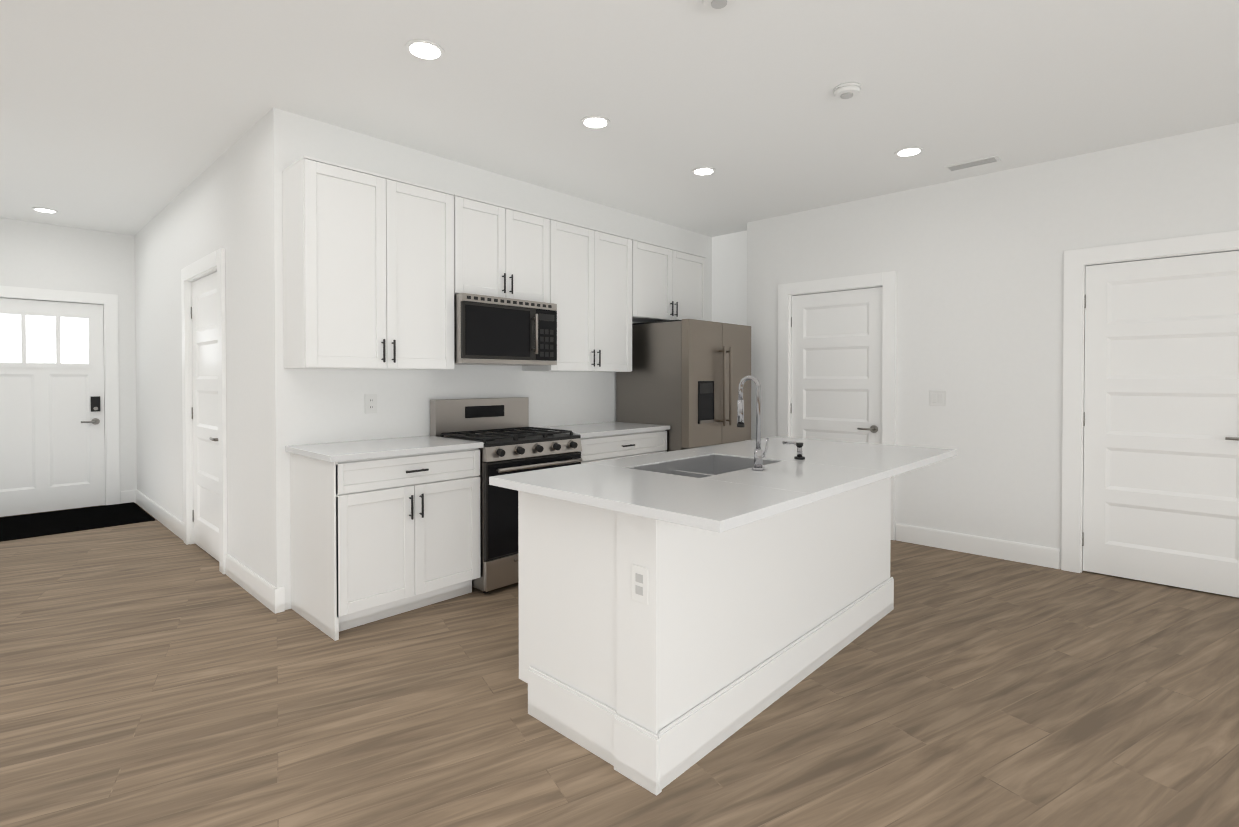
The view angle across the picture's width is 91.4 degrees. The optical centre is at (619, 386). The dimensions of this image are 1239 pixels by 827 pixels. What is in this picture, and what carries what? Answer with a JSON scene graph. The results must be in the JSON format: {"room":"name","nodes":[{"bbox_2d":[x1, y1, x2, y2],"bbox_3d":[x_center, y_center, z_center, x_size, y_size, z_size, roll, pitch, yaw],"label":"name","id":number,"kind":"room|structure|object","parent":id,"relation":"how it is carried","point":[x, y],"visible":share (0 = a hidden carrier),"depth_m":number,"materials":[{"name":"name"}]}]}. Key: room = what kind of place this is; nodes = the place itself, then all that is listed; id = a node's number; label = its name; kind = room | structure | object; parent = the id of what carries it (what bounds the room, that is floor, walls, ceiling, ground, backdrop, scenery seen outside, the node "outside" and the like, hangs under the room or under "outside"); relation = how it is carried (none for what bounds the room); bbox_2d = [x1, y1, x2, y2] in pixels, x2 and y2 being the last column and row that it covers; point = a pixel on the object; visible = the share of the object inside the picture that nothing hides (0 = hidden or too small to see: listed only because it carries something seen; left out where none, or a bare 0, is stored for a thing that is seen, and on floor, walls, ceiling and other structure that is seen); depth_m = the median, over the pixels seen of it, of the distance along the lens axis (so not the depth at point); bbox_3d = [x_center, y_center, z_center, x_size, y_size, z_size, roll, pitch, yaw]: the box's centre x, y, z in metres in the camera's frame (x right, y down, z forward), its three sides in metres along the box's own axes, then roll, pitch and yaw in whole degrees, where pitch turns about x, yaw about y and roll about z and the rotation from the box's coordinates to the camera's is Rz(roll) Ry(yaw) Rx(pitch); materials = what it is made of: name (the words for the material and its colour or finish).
{"room":"kitchen","nodes":[
{"label":"kitchen","id":0,"kind":"room"},
{"bbox_2d":[0,218,136,503],"bbox_3d":[-5.436,-0.169,5.932,0.120,2.770,1.305,1,1,43],"label":"wall","id":1,"kind":"structure","parent":0,"point":[44,256],"depth_m":6.02,"materials":[{"name":"paint"}]},
{"bbox_2d":[0,286,119,516],"bbox_3d":[-5.544,0.146,5.797,0.163,2.143,1.131,1,1,43],"label":"front door","id":2,"kind":"structure","parent":1,"relation":"in","point":[59,407],"depth_m":5.87,"materials":[{"name":"white paint"}]},
{"bbox_2d":[121,490,135,503],"bbox_3d":[-5.071,1.145,6.237,0.014,0.135,0.116,1,1,43],"label":"baseboard","id":3,"kind":"structure","parent":1,"relation":"attached to","point":[128,496],"depth_m":6.23,"materials":[{"name":"white paint"}]},
{"bbox_2d":[134,115,269,582],"bbox_3d":[-3.461,-0.157,4.882,4.195,2.770,0.120,1,1,43],"label":"wall","id":4,"kind":"structure","parent":0,"point":[244,200],"depth_m":3.96,"materials":[{"name":"paint"}]},
{"bbox_2d":[135,489,183,540],"bbox_3d":[-4.231,1.153,5.532,2.205,0.135,0.014,1,1,43],"label":"baseboard","id":5,"kind":"structure","parent":4,"relation":"attached to","point":[168,520],"depth_m":5.38,"materials":[{"name":"white paint"}]},
{"bbox_2d":[181,248,226,573],"bbox_3d":[-2.973,0.163,4.401,1.136,2.143,0.163,1,1,43],"label":"hall door","id":6,"kind":"structure","parent":4,"relation":"in","point":[204,403],"depth_m":4.46,"materials":[{"name":"white paint"}]},
{"bbox_2d":[226,554,277,612],"bbox_3d":[-2.235,1.176,3.648,0.964,0.135,0.014,1,1,43],"label":"baseboard","id":7,"kind":"structure","parent":4,"relation":"attached to","point":[255,585],"depth_m":3.60,"materials":[{"name":"white paint"}]},
{"bbox_2d":[266,107,711,609],"bbox_3d":[-0.464,-0.157,4.913,0.120,2.770,4.280,1,1,43],"label":"wall","id":8,"kind":"structure","parent":0,"point":[311,406],"depth_m":3.78,"materials":[{"name":"paint"}]},
{"bbox_2d":[274,586,284,613],"bbox_3d":[-1.877,1.180,3.334,0.014,0.135,0.049,1,1,43],"label":"baseboard","id":9,"kind":"structure","parent":8,"relation":"attached to","point":[279,599],"depth_m":3.33,"materials":[{"name":"white paint"}]},
{"bbox_2d":[282,156,453,369],"bbox_3d":[-1.428,-0.646,3.530,0.364,1.092,0.873,1,1,43],"label":"upper cabinet","id":10,"kind":"object","parent":8,"relation":"attached to","point":[368,270],"visible":1,"depth_m":3.35,"materials":[{"name":"white paint"}]},
{"bbox_2d":[365,394,376,413],"bbox_3d":[-1.522,0.108,3.701,0.009,0.118,0.075,1,1,43],"label":"outlet","id":11,"kind":"object","parent":8,"relation":"attached to","point":[370,403],"visible":1,"depth_m":3.70,"materials":[{"name":"white plastic"}]},
{"bbox_2d":[453,194,549,302],"bbox_3d":[-0.863,-0.890,4.125,0.364,0.618,0.766,1,1,43],"label":"upper cabinet","id":12,"kind":"object","parent":8,"relation":"attached to","point":[501,251],"visible":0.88,"depth_m":3.99,"materials":[{"name":"white paint"}]},
{"bbox_2d":[454,293,556,365],"bbox_3d":[-0.830,-0.362,4.100,0.452,0.430,0.760,1,1,43],"label":"microwave","id":13,"kind":"object","parent":12,"relation":"attached to","point":[490,330],"visible":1,"depth_m":3.92,"materials":[{"name":"silver metal"}]},
{"bbox_2d":[522,218,631,371],"bbox_3d":[-0.299,-0.661,4.726,0.364,1.092,0.873,1,1,43],"label":"upper cabinet","id":14,"kind":"object","parent":8,"relation":"attached to","point":[591,283],"visible":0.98,"depth_m":4.60,"materials":[{"name":"white paint"}]},
{"bbox_2d":[632,238,706,322],"bbox_3d":[0.359,-0.897,5.420,0.364,0.637,1.037,1,1,43],"label":"upper cabinet","id":15,"kind":"object","parent":8,"relation":"attached to","point":[668,283],"visible":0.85,"depth_m":5.28,"materials":[{"name":"white paint"}]},
{"bbox_2d":[0,503,1238,826],"bbox_3d":[-1.032,1.310,2.359,11.815,0.100,9.160,1,1,43],"label":"floor","id":16,"kind":"structure","parent":0,"point":[156,673],"depth_m":2.32,"materials":[{"name":"brown wood"}]},
{"bbox_2d":[0,502,154,541],"bbox_3d":[-5.125,1.217,5.336,1.115,0.012,1.470,1,1,43],"label":"doormat","id":17,"kind":"object","parent":16,"relation":"on","point":[39,524],"visible":1,"depth_m":5.44,"materials":[{"name":"black fabric"}]},
{"bbox_2d":[285,435,483,640],"bbox_3d":[-1.325,0.788,3.454,0.644,0.915,0.869,1,1,43],"label":"base cabinet","id":18,"kind":"object","parent":16,"relation":"on","point":[384,528],"visible":1,"depth_m":3.22,"materials":[{"name":"white paint"}]},
{"bbox_2d":[430,397,581,592],"bbox_3d":[-0.730,0.664,4.019,0.710,1.150,0.762,1,1,43],"label":"gas range","id":19,"kind":"object","parent":16,"relation":"on","point":[507,435],"visible":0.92,"depth_m":3.77,"materials":[{"name":"silver metal"}]},
{"bbox_2d":[537,422,669,463],"bbox_3d":[-0.159,0.773,4.687,0.644,0.915,0.982,1,1,43],"label":"base cabinet","id":20,"kind":"object","parent":16,"relation":"on","point":[602,441],"visible":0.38,"depth_m":4.51,"materials":[{"name":"white paint"}]},
{"bbox_2d":[616,319,750,451],"bbox_3d":[0.594,0.344,5.288,0.851,1.759,0.920,1,1,43],"label":"refrigerator","id":21,"kind":"object","parent":16,"relation":"on","point":[683,378],"visible":0.54,"depth_m":4.94,"materials":[{"name":"silver metal"}]},
{"bbox_2d":[512,477,893,795],"bbox_3d":[0.547,0.812,2.875,0.765,0.884,2.070,1,1,43],"label":"kitchen island","id":22,"kind":"object","parent":16,"relation":"on","point":[681,611],"depth_m":2.17,"materials":[{"name":"white paint"}]},
{"bbox_2d":[489,437,956,532],"bbox_3d":[0.640,0.355,2.745,1.048,0.032,2.204,1,1,43],"label":"island countertop","id":23,"kind":"structure","parent":22,"relation":"on","point":[738,498],"depth_m":2.22,"materials":[{"name":"white stone"}]},
{"bbox_2d":[625,453,772,476],"bbox_3d":[0.386,0.462,2.645,0.389,0.236,0.659,1,1,43],"label":"sink","id":24,"kind":"object","parent":23,"relation":"in","point":[708,463],"depth_m":2.88,"materials":[{"name":"silver metal"}]},
{"bbox_2d":[737,375,768,470],"bbox_3d":[0.560,0.149,2.515,0.126,0.386,0.106,1,1,43],"label":"faucet","id":25,"kind":"object","parent":23,"relation":"on","point":[759,454],"visible":1,"depth_m":2.47,"materials":[{"name":"silver metal"}]},
{"bbox_2d":[782,441,804,459],"bbox_3d":[0.816,0.298,2.830,0.110,0.079,0.048,1,1,43],"label":"soap dispenser","id":26,"kind":"object","parent":23,"relation":"on","point":[799,445],"visible":1,"depth_m":2.80,"materials":[{"name":"silver metal"}]},
{"bbox_2d":[0,0,1238,236],"bbox_3d":[-1.032,-1.560,2.324,11.815,0.100,9.160,1,1,43],"label":"ceiling","id":27,"kind":"structure","parent":0,"point":[128,116],"depth_m":3.10,"materials":[{"name":"paint"}]},
{"bbox_2d":[32,207,57,212],"bbox_3d":[-5.044,-1.542,5.305,0.170,0.008,0.170,1,1,43],"label":"recessed light","id":28,"kind":"object","parent":27,"relation":"in","point":[44,210],"visible":0.96,"depth_m":5.29,"materials":[{"name":"white plastic"}]},
{"bbox_2d":[405,39,444,60],"bbox_3d":[-0.876,-1.511,2.720,0.170,0.008,0.170,1,1,43],"label":"recessed light","id":29,"kind":"object","parent":27,"relation":"in","point":[423,49],"visible":1,"depth_m":2.71,"materials":[{"name":"white plastic"}]},
{"bbox_2d":[581,116,609,128],"bbox_3d":[-0.139,-1.520,3.484,0.170,0.008,0.170,1,1,43],"label":"recessed light","id":30,"kind":"object","parent":27,"relation":"in","point":[595,122],"visible":1,"depth_m":3.47,"materials":[{"name":"white plastic"}]},
{"bbox_2d":[692,167,715,175],"bbox_3d":[0.600,-1.530,4.305,0.170,0.008,0.170,1,1,43],"label":"recessed light","id":31,"kind":"object","parent":27,"relation":"in","point":[701,171],"visible":0.98,"depth_m":4.30,"materials":[{"name":"white plastic"}]},
{"bbox_2d":[702,0,734,11],"bbox_3d":[0.384,-1.490,2.326,0.136,0.039,0.136,1,1,43],"label":"smoke detector","id":32,"kind":"object","parent":27,"relation":"attached to","point":[717,5],"visible":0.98,"depth_m":2.33,"materials":[{"name":"white plastic"}]},
{"bbox_2d":[833,82,860,100],"bbox_3d":[1.162,-1.499,3.086,0.136,0.039,0.136,1,1,43],"label":"smoke detector","id":33,"kind":"object","parent":27,"relation":"attached to","point":[846,91],"visible":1,"depth_m":3.06,"materials":[{"name":"white plastic"}]},
{"bbox_2d":[895,146,923,156],"bbox_3d":[1.887,-1.526,3.938,0.170,0.008,0.170,1,1,43],"label":"recessed light","id":34,"kind":"object","parent":27,"relation":"in","point":[909,151],"visible":1,"depth_m":3.92,"materials":[{"name":"white plastic"}]},
{"bbox_2d":[944,155,1000,171],"bbox_3d":[2.422,-1.526,4.151,0.320,0.011,0.120,1,1,43],"label":"ceiling vent","id":35,"kind":"object","parent":27,"relation":"in","point":[974,163],"visible":0.96,"depth_m":4.13,"materials":[{"name":"white plastic"}]},
{"bbox_2d":[712,230,746,440],"bbox_3d":[1.219,-0.172,6.185,0.580,2.770,0.120,1,1,43],"label":"wall","id":36,"kind":"structure","parent":0,"point":[729,278],"depth_m":6.17,"materials":[{"name":"paint"}]},
{"bbox_2d":[746,123,1238,568],"bbox_3d":[2.498,-0.153,4.619,3.430,2.770,0.120,1,1,43],"label":"wall","id":37,"kind":"structure","parent":0,"point":[976,263],"depth_m":4.37,"materials":[{"name":"paint"}]},
{"bbox_2d":[778,271,896,539],"bbox_3d":[1.861,0.153,5.201,1.026,2.143,0.163,1,1,43],"label":"pantry door","id":38,"kind":"structure","parent":37,"relation":"in","point":[836,359],"depth_m":5.15,"materials":[{"name":"white paint"}]},
{"bbox_2d":[929,390,945,405],"bbox_3d":[2.424,0.092,4.602,0.115,0.118,0.009,1,1,43],"label":"light switch","id":39,"kind":"object","parent":37,"relation":"attached to","point":[937,397],"visible":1,"depth_m":4.60,"materials":[{"name":"white plastic"}]},
{"bbox_2d":[896,523,1059,568],"bbox_3d":[2.593,1.166,4.452,1.060,0.135,0.014,1,1,43],"label":"baseboard","id":40,"kind":"structure","parent":37,"relation":"attached to","point":[1049,557],"depth_m":4.40,"materials":[{"name":"white paint"}]},
{"bbox_2d":[1061,230,1238,597],"bbox_3d":[3.409,0.171,3.738,1.066,2.143,0.163,1,1,43],"label":"door","id":41,"kind":"structure","parent":37,"relation":"in","point":[1150,466],"depth_m":3.78,"materials":[{"name":"white paint"}]}
]}

